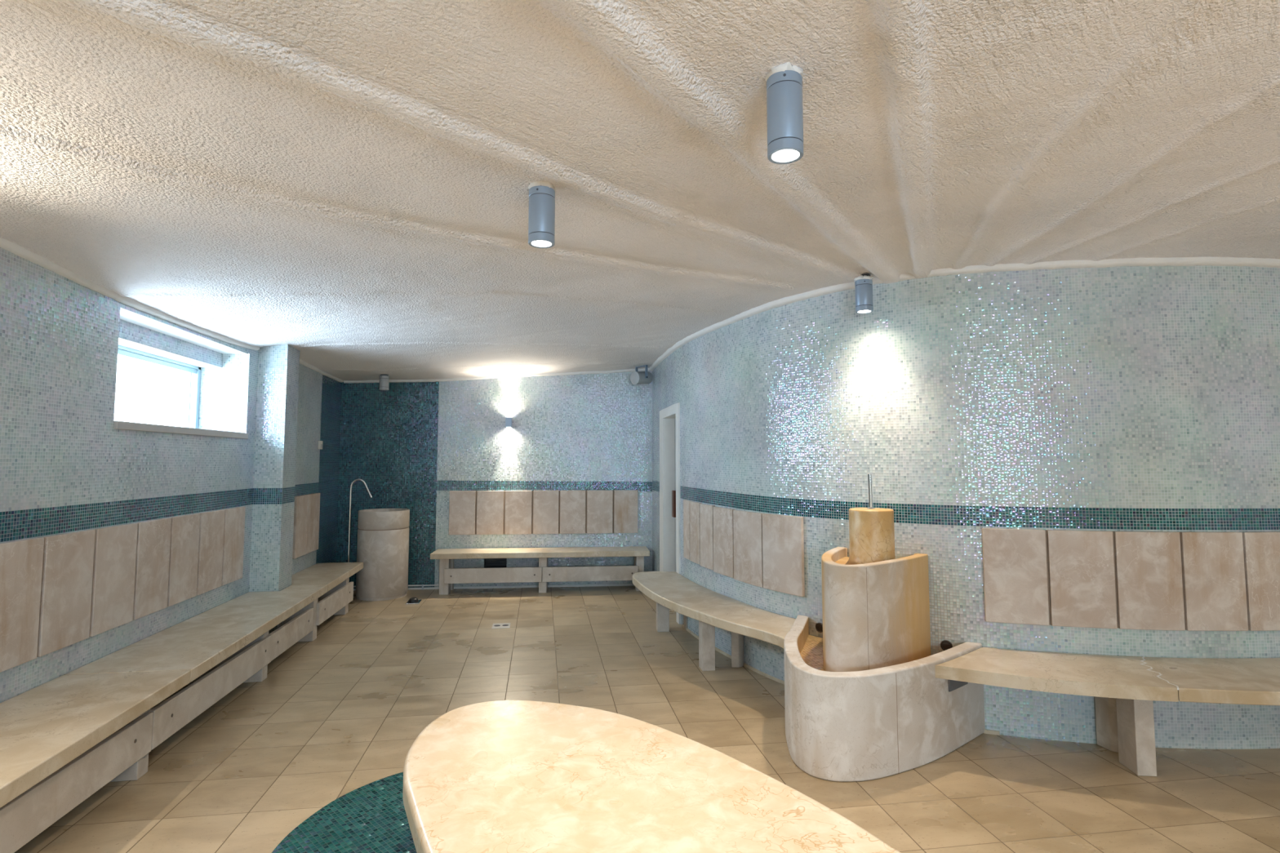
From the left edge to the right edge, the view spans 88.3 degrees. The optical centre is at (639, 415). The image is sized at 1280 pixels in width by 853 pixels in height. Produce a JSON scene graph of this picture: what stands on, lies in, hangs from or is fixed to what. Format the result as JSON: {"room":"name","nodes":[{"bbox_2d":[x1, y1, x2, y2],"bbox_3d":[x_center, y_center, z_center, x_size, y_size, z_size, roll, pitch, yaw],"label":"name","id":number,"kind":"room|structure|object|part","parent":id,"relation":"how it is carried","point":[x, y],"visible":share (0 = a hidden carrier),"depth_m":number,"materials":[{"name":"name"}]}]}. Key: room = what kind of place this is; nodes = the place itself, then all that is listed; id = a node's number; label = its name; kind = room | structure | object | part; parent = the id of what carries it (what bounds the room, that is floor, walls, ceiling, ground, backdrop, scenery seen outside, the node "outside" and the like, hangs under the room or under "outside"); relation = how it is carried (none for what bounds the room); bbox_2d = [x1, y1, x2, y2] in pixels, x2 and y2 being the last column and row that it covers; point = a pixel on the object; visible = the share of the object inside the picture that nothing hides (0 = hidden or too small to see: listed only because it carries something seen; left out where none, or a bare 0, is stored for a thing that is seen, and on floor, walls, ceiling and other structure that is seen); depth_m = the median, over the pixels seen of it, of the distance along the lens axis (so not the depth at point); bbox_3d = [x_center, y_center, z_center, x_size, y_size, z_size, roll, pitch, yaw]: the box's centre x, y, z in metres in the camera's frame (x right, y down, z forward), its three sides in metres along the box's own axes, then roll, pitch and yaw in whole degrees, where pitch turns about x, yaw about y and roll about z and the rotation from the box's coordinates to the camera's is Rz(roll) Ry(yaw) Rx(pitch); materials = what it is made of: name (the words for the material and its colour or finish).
{"room":"spa","nodes":[
{"label":"spa","id":0,"kind":"room"},
{"bbox_2d":[0,247,342,702],"bbox_3d":[-2.608,0.249,2.127,0.230,2.800,11.400,1,-4,-8],"label":"wall","id":1,"kind":"structure","parent":0,"point":[65,468],"depth_m":3.71,"materials":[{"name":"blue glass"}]},
{"bbox_2d":[0,537,44,672],"bbox_3d":[-2.839,0.856,2.958,0.026,0.568,0.370,1,-4,-8],"label":"panel","id":2,"kind":"object","parent":1,"relation":"attached to","point":[20,561],"visible":1,"depth_m":3.02,"materials":[{"name":"stone"}]},
{"bbox_2d":[36,529,95,657],"bbox_3d":[-2.893,0.882,3.322,0.026,0.568,0.366,1,-4,-8],"label":"panel","id":3,"kind":"object","parent":1,"relation":"attached to","point":[67,576],"visible":0.98,"depth_m":3.31,"materials":[{"name":"stone"}]},
{"bbox_2d":[88,523,137,636],"bbox_3d":[-2.948,0.907,3.688,0.026,0.568,0.374,1,-4,-8],"label":"panel","id":4,"kind":"object","parent":1,"relation":"attached to","point":[115,546],"visible":0.97,"depth_m":3.67,"materials":[{"name":"stone"}]},
{"bbox_2d":[0,237,259,350],"bbox_3d":[-2.546,-0.886,1.101,0.037,0.131,9.000,1,-4,-8],"label":"trim","id":5,"kind":"structure","parent":1,"relation":"attached to","point":[12,247],"depth_m":3.57,"materials":[{"name":"white paint"}]},
{"bbox_2d":[133,517,171,620],"bbox_3d":[-3.002,0.933,4.050,0.026,0.568,0.358,1,-4,-8],"label":"panel","id":6,"kind":"object","parent":1,"relation":"attached to","point":[153,536],"visible":0.98,"depth_m":4.04,"materials":[{"name":"stone"}]},
{"bbox_2d":[113,306,249,439],"bbox_3d":[-3.321,-0.237,4.526,0.521,0.745,1.685,1,-4,-8],"label":"window","id":7,"kind":"structure","parent":1,"relation":"in","point":[215,390],"depth_m":5.18,"materials":[{"name":"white glass"}]},
{"bbox_3d":[-3.462,-0.180,4.501,0.050,0.537,1.683,1,-4,-8],"label":"frame","id":8,"kind":"part","parent":7,"relation":"part of","materials":[{"name":"grey metal"}]},
{"bbox_3d":[-3.310,0.111,4.503,0.498,0.047,1.679,1,-4,-8],"label":"sill","id":9,"kind":"part","parent":7,"relation":"part of","materials":[{"name":"grey stone"}]},
{"bbox_2d":[167,513,199,606],"bbox_3d":[-3.055,0.958,4.406,0.026,0.568,0.362,1,-4,-8],"label":"panel","id":10,"kind":"object","parent":1,"relation":"attached to","point":[184,530],"visible":0.97,"depth_m":4.39,"materials":[{"name":"stone"}]},
{"bbox_2d":[196,509,224,595],"bbox_3d":[-3.109,0.983,4.764,0.026,0.568,0.362,1,-4,-8],"label":"panel","id":11,"kind":"object","parent":1,"relation":"attached to","point":[210,564],"visible":0.94,"depth_m":4.75,"materials":[{"name":"stone"}]},
{"bbox_2d":[221,506,245,586],"bbox_3d":[-3.161,1.007,5.115,0.026,0.568,0.350,1,-4,-8],"label":"panel","id":12,"kind":"object","parent":1,"relation":"attached to","point":[234,517],"visible":0.98,"depth_m":5.10,"materials":[{"name":"stone"}]},
{"bbox_2d":[292,494,307,559],"bbox_3d":[-3.311,1.081,6.423,0.028,0.590,0.310,1,-4,-8],"label":"panel","id":13,"kind":"object","parent":1,"relation":"attached to","point":[300,530],"visible":0.94,"depth_m":6.39,"materials":[{"name":"stone"}]},
{"bbox_2d":[306,493,319,554],"bbox_3d":[-3.366,1.105,6.773,0.026,0.590,0.380,1,-4,-9],"label":"panel","id":14,"kind":"object","parent":1,"relation":"attached to","point":[313,500],"visible":0.94,"depth_m":6.76,"materials":[{"name":"stone"}]},
{"bbox_2d":[317,440,322,449],"bbox_3d":[-3.391,0.319,7.002,0.032,0.090,0.080,1,-4,-8],"label":"thermostat","id":15,"kind":"object","parent":1,"relation":"attached to","point":[320,442],"visible":1,"depth_m":6.97,"materials":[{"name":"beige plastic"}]},
{"bbox_2d":[299,359,343,382],"bbox_3d":[-3.363,-0.485,6.853,0.039,0.077,1.893,1,-4,-9],"label":"trim","id":16,"kind":"structure","parent":1,"relation":"attached to","point":[301,362],"depth_m":6.92,"materials":[{"name":"white paint"}]},
{"bbox_2d":[336,370,652,588],"bbox_3d":[-1.691,0.653,7.911,3.692,2.800,0.200,1,-4,-8],"label":"wall","id":17,"kind":"structure","parent":0,"point":[412,444],"depth_m":7.91,"materials":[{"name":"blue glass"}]},
{"bbox_2d":[353,584,439,590],"bbox_3d":[-2.878,2.012,7.684,1.098,0.058,0.037,0,-4,-5],"label":"pipe","id":18,"kind":"object","parent":17,"relation":"attached to","point":[422,585],"visible":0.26,"depth_m":7.71,"materials":[{"name":"grey metal"}]},
{"bbox_2d":[448,490,475,534],"bbox_3d":[-2.107,1.158,7.821,0.304,0.516,0.028,0,-4,-5],"label":"panel","id":19,"kind":"object","parent":17,"relation":"attached to","point":[462,504],"visible":1,"depth_m":7.81,"materials":[{"name":"wood"}]},
{"bbox_2d":[475,490,503,534],"bbox_3d":[-1.791,1.160,7.850,0.330,0.516,0.028,0,-4,-5],"label":"panel","id":20,"kind":"object","parent":17,"relation":"attached to","point":[489,508],"visible":1,"depth_m":7.84,"materials":[{"name":"wood"}]},
{"bbox_2d":[353,583,634,591],"bbox_3d":[-1.691,2.039,7.811,3.657,0.022,0.010,0,-4,-5],"label":"baseboard","id":21,"kind":"structure","parent":17,"relation":"attached to","point":[620,584],"depth_m":7.84,"materials":[{"name":"white paint"}]},
{"bbox_2d":[484,558,506,568],"bbox_3d":[-1.722,1.757,7.883,0.268,0.133,0.104,0,-4,-5],"label":"air vent","id":22,"kind":"object","parent":17,"relation":"in","point":[488,562],"visible":0.64,"depth_m":7.88,"materials":[{"name":"black metal"}]},
{"bbox_3d":[-1.726,1.760,7.931,0.260,0.130,0.008,0,-4,-5],"label":"plate","id":23,"kind":"part","parent":22,"relation":"part of","materials":[{"name":"black metal"}]},
{"bbox_2d":[343,368,648,383],"bbox_3d":[-1.690,-0.486,7.976,3.637,0.244,0.037,0,-4,-5],"label":"trim","id":24,"kind":"structure","parent":17,"relation":"attached to","point":[643,369],"depth_m":7.97,"materials":[{"name":"white paint"}]},
{"bbox_2d":[505,417,511,427],"bbox_3d":[-1.571,0.089,7.900,0.070,0.115,0.120,1,-4,-8],"label":"wall light","id":25,"kind":"object","parent":17,"relation":"attached to","point":[508,420],"visible":1,"depth_m":7.84,"materials":[{"name":"silver metal"}]},
{"bbox_2d":[503,490,532,534],"bbox_3d":[-1.461,1.163,7.881,0.333,0.516,0.028,0,-4,-5],"label":"panel","id":26,"kind":"object","parent":17,"relation":"attached to","point":[517,504],"visible":1,"depth_m":7.87,"materials":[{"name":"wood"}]},
{"bbox_2d":[531,490,559,533],"bbox_3d":[-1.135,1.165,7.912,0.319,0.516,0.028,0,-4,-5],"label":"panel","id":27,"kind":"object","parent":17,"relation":"attached to","point":[545,504],"visible":1,"depth_m":7.90,"materials":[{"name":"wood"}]},
{"bbox_2d":[558,490,585,533],"bbox_3d":[-0.816,1.167,7.942,0.321,0.516,0.028,0,-4,-5],"label":"panel","id":28,"kind":"object","parent":17,"relation":"attached to","point":[571,513],"visible":1,"depth_m":7.93,"materials":[{"name":"stone"}]},
{"bbox_2d":[585,490,613,533],"bbox_3d":[-0.493,1.169,7.972,0.327,0.516,0.028,0,-4,-5],"label":"panel","id":29,"kind":"object","parent":17,"relation":"attached to","point":[598,504],"visible":1,"depth_m":7.96,"materials":[{"name":"stone"}]},
{"bbox_2d":[613,489,637,533],"bbox_3d":[-0.178,1.171,8.001,0.305,0.516,0.028,0,-4,-5],"label":"panel","id":30,"kind":"object","parent":17,"relation":"attached to","point":[624,501],"visible":1,"depth_m":7.99,"materials":[{"name":"wood"}]},
{"bbox_2d":[0,0,1279,380],"bbox_3d":[1.117,-0.845,2.749,7.880,0.233,11.500,1,-4,-8],"label":"ceiling","id":31,"kind":"structure","parent":0,"point":[343,184],"depth_m":2.27,"materials":[{"name":"paint"}]},
{"bbox_2d":[378,373,389,390],"bbox_3d":[-2.885,-0.376,7.440,0.104,0.190,0.104,1,-4,-8],"label":"ceiling lamp","id":32,"kind":"object","parent":31,"relation":"attached to","point":[384,384],"visible":1,"depth_m":7.40,"materials":[{"name":"grey metal"}]},
{"bbox_2d":[527,181,555,248],"bbox_3d":[-0.380,-0.774,2.530,0.111,0.242,0.114,1,-4,-8],"label":"ceiling lamp","id":33,"kind":"object","parent":31,"relation":"attached to","point":[541,214],"visible":1,"depth_m":2.49,"materials":[{"name":"grey metal"}]},
{"bbox_3d":[-0.377,-0.782,2.532,0.096,0.226,0.096,1,-4,-8],"label":"stem","id":34,"kind":"part","parent":33,"relation":"part of","materials":[{"name":"grey metal"}]},
{"bbox_2d":[630,364,653,384],"bbox_3d":[0.023,-0.477,7.845,0.194,0.247,0.256,-4,-6,45],"label":"spotlight","id":35,"kind":"object","parent":31,"relation":"attached to","point":[637,377],"visible":0.98,"depth_m":7.78,"materials":[{"name":"grey paint"}]},
{"bbox_2d":[764,62,803,164],"bbox_3d":[0.408,-0.851,1.856,0.108,0.255,0.109,-2,-4,27],"label":"ceiling lamp","id":36,"kind":"object","parent":31,"relation":"attached to","point":[784,109],"visible":1,"depth_m":1.82,"materials":[{"name":"grey metal"}]},
{"bbox_3d":[0.407,-0.859,1.857,0.096,0.239,0.096,1,-4,-8],"label":"stem","id":37,"kind":"part","parent":36,"relation":"part of","materials":[{"name":"grey metal"}]},
{"bbox_2d":[853,274,873,313],"bbox_3d":[1.341,-0.726,3.954,0.115,0.220,0.105,1,-4,-8],"label":"ceiling lamp","id":38,"kind":"object","parent":31,"relation":"attached to","point":[863,283],"visible":1,"depth_m":3.91,"materials":[{"name":"grey metal"}]},
{"bbox_3d":[1.342,-0.734,3.953,0.096,0.204,0.096,1,-4,-8],"label":"stem","id":39,"kind":"part","parent":38,"relation":"part of","materials":[{"name":"grey metal"}]},
{"bbox_2d":[14,586,1279,852],"bbox_3d":[1.108,1.688,2.632,8.000,0.001,11.700,1,-4,-8],"label":"floor","id":40,"kind":"structure","parent":0,"point":[339,713],"depth_m":3.44,"materials":[{"name":"tile"}]},
{"bbox_2d":[0,562,363,852],"bbox_3d":[-2.615,1.543,3.606,0.673,0.425,6.898,1,-4,-8],"label":"stone bench","id":41,"kind":"object","parent":40,"relation":"on","point":[92,726],"visible":1,"depth_m":3.19,"materials":[{"name":"stone"}]},
{"bbox_3d":[-2.343,1.237,1.794,0.673,0.068,3.198,1,-4,-8],"label":"seat","id":42,"kind":"part","parent":41,"relation":"part of","materials":[{"name":"stone"}]},
{"bbox_3d":[-2.588,1.544,3.129,0.432,0.357,0.090,1,-4,-8],"label":"leg","id":43,"kind":"part","parent":41,"relation":"part of","materials":[{"name":"stone"}]},
{"bbox_3d":[-2.793,1.430,4.551,0.597,0.068,2.398,1,-4,-8],"label":"seat","id":44,"kind":"part","parent":41,"relation":"part of","materials":[{"name":"stone"}]},
{"bbox_3d":[-2.795,1.641,4.515,0.432,0.357,0.090,1,-4,-8],"label":"leg","id":45,"kind":"part","parent":41,"relation":"part of","materials":[{"name":"stone"}]},
{"bbox_3d":[-2.849,1.712,5.546,0.228,0.357,0.100,1,-4,-8],"label":"leg","id":46,"kind":"part","parent":41,"relation":"part of","materials":[{"name":"stone"}]},
{"bbox_3d":[-3.073,1.558,6.375,0.496,0.068,1.298,1,-4,-8],"label":"seat","id":47,"kind":"part","parent":41,"relation":"part of","materials":[{"name":"stone"}]},
{"bbox_3d":[-3.087,1.778,6.489,0.395,0.357,0.100,1,-4,-8],"label":"leg","id":48,"kind":"part","parent":41,"relation":"part of","materials":[{"name":"stone"}]},
{"bbox_2d":[271,772,416,852],"bbox_3d":[-0.005,1.642,1.853,2.157,0.023,3.485,3,-5,-33],"label":"floor","id":49,"kind":"structure","parent":40,"relation":"on","point":[371,818],"depth_m":2.71,"materials":[{"name":"green tile"}]},
{"bbox_2d":[402,700,900,852],"bbox_3d":[0.006,1.388,1.818,1.099,0.476,2.385,2,-5,-30],"label":"stone table","id":50,"kind":"object","parent":49,"relation":"on","point":[498,776],"visible":1,"depth_m":2.02,"materials":[{"name":"stone"}]},
{"bbox_2d":[346,478,372,562],"bbox_3d":[-3.125,1.361,7.324,0.268,1.307,0.070,1,-4,-8],"label":"tap","id":51,"kind":"object","parent":40,"relation":"on","point":[357,479],"visible":0.74,"depth_m":7.32,"materials":[{"name":"metal"}]},
{"bbox_2d":[355,508,409,600],"bbox_3d":[-2.877,1.544,7.388,0.542,0.951,0.542,1,-4,-8],"label":"basin","id":52,"kind":"object","parent":40,"relation":"on","point":[383,534],"visible":1,"depth_m":7.16,"materials":[{"name":"stone"}]},
{"bbox_2d":[405,597,422,604],"bbox_3d":[-2.403,1.969,7.011,0.137,0.050,0.185,1,-4,-8],"label":"floor drain","id":53,"kind":"object","parent":40,"relation":"on","point":[411,601],"visible":1,"depth_m":6.99,"materials":[{"name":"metal"}]},
{"bbox_3d":[-2.403,1.988,7.010,0.137,0.012,0.185,1,-4,-8],"label":"plate","id":54,"kind":"part","parent":53,"relation":"part of","materials":[{"name":"metal"}]},
{"bbox_2d":[491,622,511,628],"bbox_3d":[-1.266,1.922,6.019,0.160,0.005,0.180,1,-4,-8],"label":"floor drain","id":55,"kind":"object","parent":40,"relation":"on","point":[504,625],"visible":1,"depth_m":6.01,"materials":[{"name":"metal"}]},
{"bbox_2d":[430,546,649,595],"bbox_3d":[-1.133,1.804,7.664,2.466,0.470,0.424,0,-4,-5],"label":"stone bench","id":56,"kind":"object","parent":40,"relation":"on","point":[449,575],"visible":0.94,"depth_m":7.52,"materials":[{"name":"stone"}]},
{"bbox_3d":[-2.216,1.824,7.495,0.104,0.407,0.125,0,-4,-5],"label":"leg","id":57,"kind":"part","parent":56,"relation":"part of","materials":[{"name":"stone"}]},
{"bbox_3d":[-2.238,1.840,7.729,0.104,0.407,0.065,0,-4,-5],"label":"leg","id":58,"kind":"part","parent":56,"relation":"part of","materials":[{"name":"stone"}]},
{"bbox_3d":[-1.133,1.601,7.678,2.466,0.063,0.424,0,-4,-5],"label":"seat","id":59,"kind":"part","parent":56,"relation":"part of","materials":[{"name":"stone"}]},
{"bbox_3d":[-1.117,1.831,7.598,0.090,0.407,0.125,0,-4,-5],"label":"leg","id":60,"kind":"part","parent":56,"relation":"part of","materials":[{"name":"stone"}]},
{"bbox_3d":[-0.004,1.838,7.703,0.090,0.407,0.125,0,-4,-5],"label":"leg","id":61,"kind":"part","parent":56,"relation":"part of","materials":[{"name":"stone"}]},
{"bbox_2d":[632,571,795,671],"bbox_3d":[0.478,1.627,5.051,0.587,0.458,2.495,1,-4,-20],"label":"stone bench","id":62,"kind":"object","parent":40,"relation":"on","point":[671,590],"visible":0.86,"depth_m":4.75,"materials":[{"name":"stone"}]},
{"bbox_3d":[0.201,1.718,5.879,0.104,0.392,0.130,0,-4,-4],"label":"leg","id":63,"kind":"part","parent":62,"relation":"part of","materials":[{"name":"stone"}]},
{"bbox_3d":[0.432,1.721,5.924,0.060,0.392,0.100,1,-4,-8],"label":"leg","id":64,"kind":"part","parent":62,"relation":"part of","materials":[{"name":"stone"}]},
{"bbox_3d":[0.485,1.642,4.787,0.096,0.392,0.106,1,-4,-8],"label":"leg","id":65,"kind":"part","parent":62,"relation":"part of","materials":[{"name":"stone"}]},
{"bbox_3d":[0.725,1.649,4.894,0.094,0.392,0.166,-1,-4,7],"label":"leg","id":66,"kind":"part","parent":62,"relation":"part of","materials":[{"name":"stone"}]},
{"bbox_2d":[783,474,985,782],"bbox_3d":[1.158,1.046,3.664,1.114,1.425,1.170,-3,-5,40],"label":"fountain","id":67,"kind":"object","parent":40,"relation":"on","point":[864,700],"visible":0.99,"depth_m":3.37,"materials":[{"name":"stone"}]},
{"bbox_3d":[1.324,0.440,3.790,0.024,0.199,0.021,1,-4,-8],"label":"spout","id":68,"kind":"part","parent":67,"relation":"part of","materials":[{"name":"metal"}]},
{"bbox_2d":[783,614,985,782],"bbox_3d":[1.158,1.514,3.631,1.114,0.485,1.170,-3,-5,40],"label":"basin","id":69,"kind":"object","parent":67,"relation":"in","point":[886,713],"depth_m":3.22,"materials":[{"name":"stone"}]},
{"bbox_2d":[934,647,1279,776],"bbox_3d":[2.876,1.501,3.304,2.759,0.466,0.734,0,-4,-1],"label":"stone bench","id":70,"kind":"object","parent":40,"relation":"on","point":[1124,689],"visible":1,"depth_m":3.21,"materials":[{"name":"stone"}]},
{"bbox_3d":[2.069,1.303,3.363,1.107,0.062,0.532,-1,-4,13],"label":"seat","id":71,"kind":"part","parent":70,"relation":"part of","materials":[{"name":"stone"}]},
{"bbox_3d":[2.484,1.542,3.447,0.148,0.404,0.099,-1,-4,12],"label":"leg","id":72,"kind":"part","parent":70,"relation":"part of","materials":[{"name":"stone"}]},
{"bbox_3d":[2.426,1.527,3.230,0.088,0.404,0.144,0,-4,5],"label":"leg","id":73,"kind":"part","parent":70,"relation":"part of","materials":[{"name":"stone"}]},
{"bbox_3d":[3.360,1.297,3.285,1.859,0.062,0.614,1,-4,-8],"label":"seat","id":74,"kind":"part","parent":70,"relation":"part of","materials":[{"name":"stone"}]},
{"bbox_2d":[652,265,1279,749],"bbox_3d":[1.760,0.966,5.207,6.134,3.800,2.282,-3,-5,40],"label":"wall","id":75,"kind":"structure","parent":0,"point":[1119,398],"depth_m":3.71,"materials":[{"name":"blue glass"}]},
{"bbox_2d":[659,402,680,624],"bbox_3d":[0.368,0.944,6.693,0.187,2.050,1.071,1,-4,-8],"label":"door","id":76,"kind":"structure","parent":75,"relation":"in","point":[669,416],"depth_m":6.95,"materials":[{"name":"white paint"}]},
{"bbox_3d":[0.365,0.908,6.750,0.063,0.270,0.090,1,-4,-8],"label":"handle","id":77,"kind":"part","parent":76,"relation":"part of","materials":[{"name":"grey metal"}]},
{"bbox_2d":[683,499,691,559],"bbox_3d":[0.424,1.014,5.851,0.029,0.514,0.174,1,-4,-14],"label":"panel","id":78,"kind":"object","parent":75,"relation":"attached to","point":[686,503],"visible":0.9,"depth_m":5.84,"materials":[{"name":"stone"}]},
{"bbox_2d":[689,501,702,564],"bbox_3d":[0.477,1.005,5.654,0.029,0.514,0.234,1,-4,-16],"label":"panel","id":79,"kind":"object","parent":75,"relation":"attached to","point":[695,540],"visible":0.96,"depth_m":5.63,"materials":[{"name":"stone"}]},
{"bbox_2d":[699,503,715,570],"bbox_3d":[0.552,0.995,5.421,0.030,0.516,0.255,1,-4,-19],"label":"panel","id":80,"kind":"object","parent":75,"relation":"attached to","point":[706,511],"visible":0.96,"depth_m":5.39,"materials":[{"name":"stone"}]},
{"bbox_2d":[713,506,735,577],"bbox_3d":[0.654,0.985,5.152,0.028,0.517,0.322,2,-4,-22],"label":"panel","id":81,"kind":"object","parent":75,"relation":"attached to","point":[723,541],"visible":0.95,"depth_m":5.13,"materials":[{"name":"stone"}]},
{"bbox_2d":[733,510,763,587],"bbox_3d":[0.789,0.967,4.828,0.032,0.518,0.380,2,-4,-24],"label":"panel","id":82,"kind":"object","parent":75,"relation":"attached to","point":[747,526],"visible":1,"depth_m":4.79,"materials":[{"name":"stone"}]},
{"bbox_2d":[762,513,804,596],"bbox_3d":[0.967,0.944,4.498,0.037,0.518,0.373,3,-5,-33],"label":"panel","id":83,"kind":"object","parent":75,"relation":"attached to","point":[783,536],"visible":1,"depth_m":4.46,"materials":[{"name":"stone"}]},
{"bbox_2d":[815,622,822,632],"bbox_3d":[1.154,1.365,4.234,0.011,0.062,0.062,3,-5,-41],"label":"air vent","id":84,"kind":"object","parent":75,"relation":"in","point":[819,626],"visible":0.93,"depth_m":4.23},
{"bbox_2d":[681,624,999,735],"bbox_3d":[1.023,1.823,4.708,0.390,0.020,2.873,3,-5,-33],"label":"baseboard","id":85,"kind":"structure","parent":75,"relation":"attached to","point":[986,731],"depth_m":4.66,"materials":[{"name":"stone"}]},
{"bbox_2d":[940,640,952,650],"bbox_3d":[1.742,1.313,3.749,0.062,0.062,0.011,-2,-5,28],"label":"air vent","id":86,"kind":"object","parent":75,"relation":"in","point":[945,645],"visible":0.85,"depth_m":3.75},
{"bbox_2d":[648,256,1279,371],"bbox_3d":[1.739,-0.744,5.297,6.167,0.102,2.288,-3,-5,40],"label":"trim","id":87,"kind":"structure","parent":75,"relation":"attached to","point":[1171,261],"depth_m":3.73,"materials":[{"name":"white paint"}]},
{"bbox_2d":[982,528,1048,626],"bbox_3d":[2.070,0.889,3.641,0.310,0.513,0.032,-1,-4,17],"label":"panel","id":88,"kind":"object","parent":75,"relation":"attached to","point":[1015,560],"visible":1,"depth_m":3.63,"materials":[{"name":"stone"}]},
{"bbox_2d":[1044,529,1117,628],"bbox_3d":[2.378,0.883,3.563,0.325,0.513,0.031,-1,-4,12],"label":"panel","id":89,"kind":"object","parent":75,"relation":"attached to","point":[1081,576],"visible":1,"depth_m":3.55,"materials":[{"name":"stone"}]},
{"bbox_2d":[1112,531,1185,631],"bbox_3d":[2.701,0.879,3.510,0.330,0.513,0.032,0,-4,6],"label":"panel","id":90,"kind":"object","parent":75,"relation":"attached to","point":[1148,570],"visible":1,"depth_m":3.50,"materials":[{"name":"stone"}]},
{"bbox_2d":[1179,531,1248,631],"bbox_3d":[3.028,0.878,3.490,0.326,0.513,0.031,0,-4,1],"label":"panel","id":91,"kind":"object","parent":75,"relation":"attached to","point":[1214,582],"visible":1,"depth_m":3.48,"materials":[{"name":"stone"}]},
{"bbox_2d":[1242,531,1279,631],"bbox_3d":[3.354,0.879,3.499,0.327,0.513,0.032,0,-4,-5],"label":"panel","id":92,"kind":"object","parent":75,"relation":"attached to","point":[1261,549],"visible":1,"depth_m":3.48,"materials":[{"name":"stone"}]}
]}

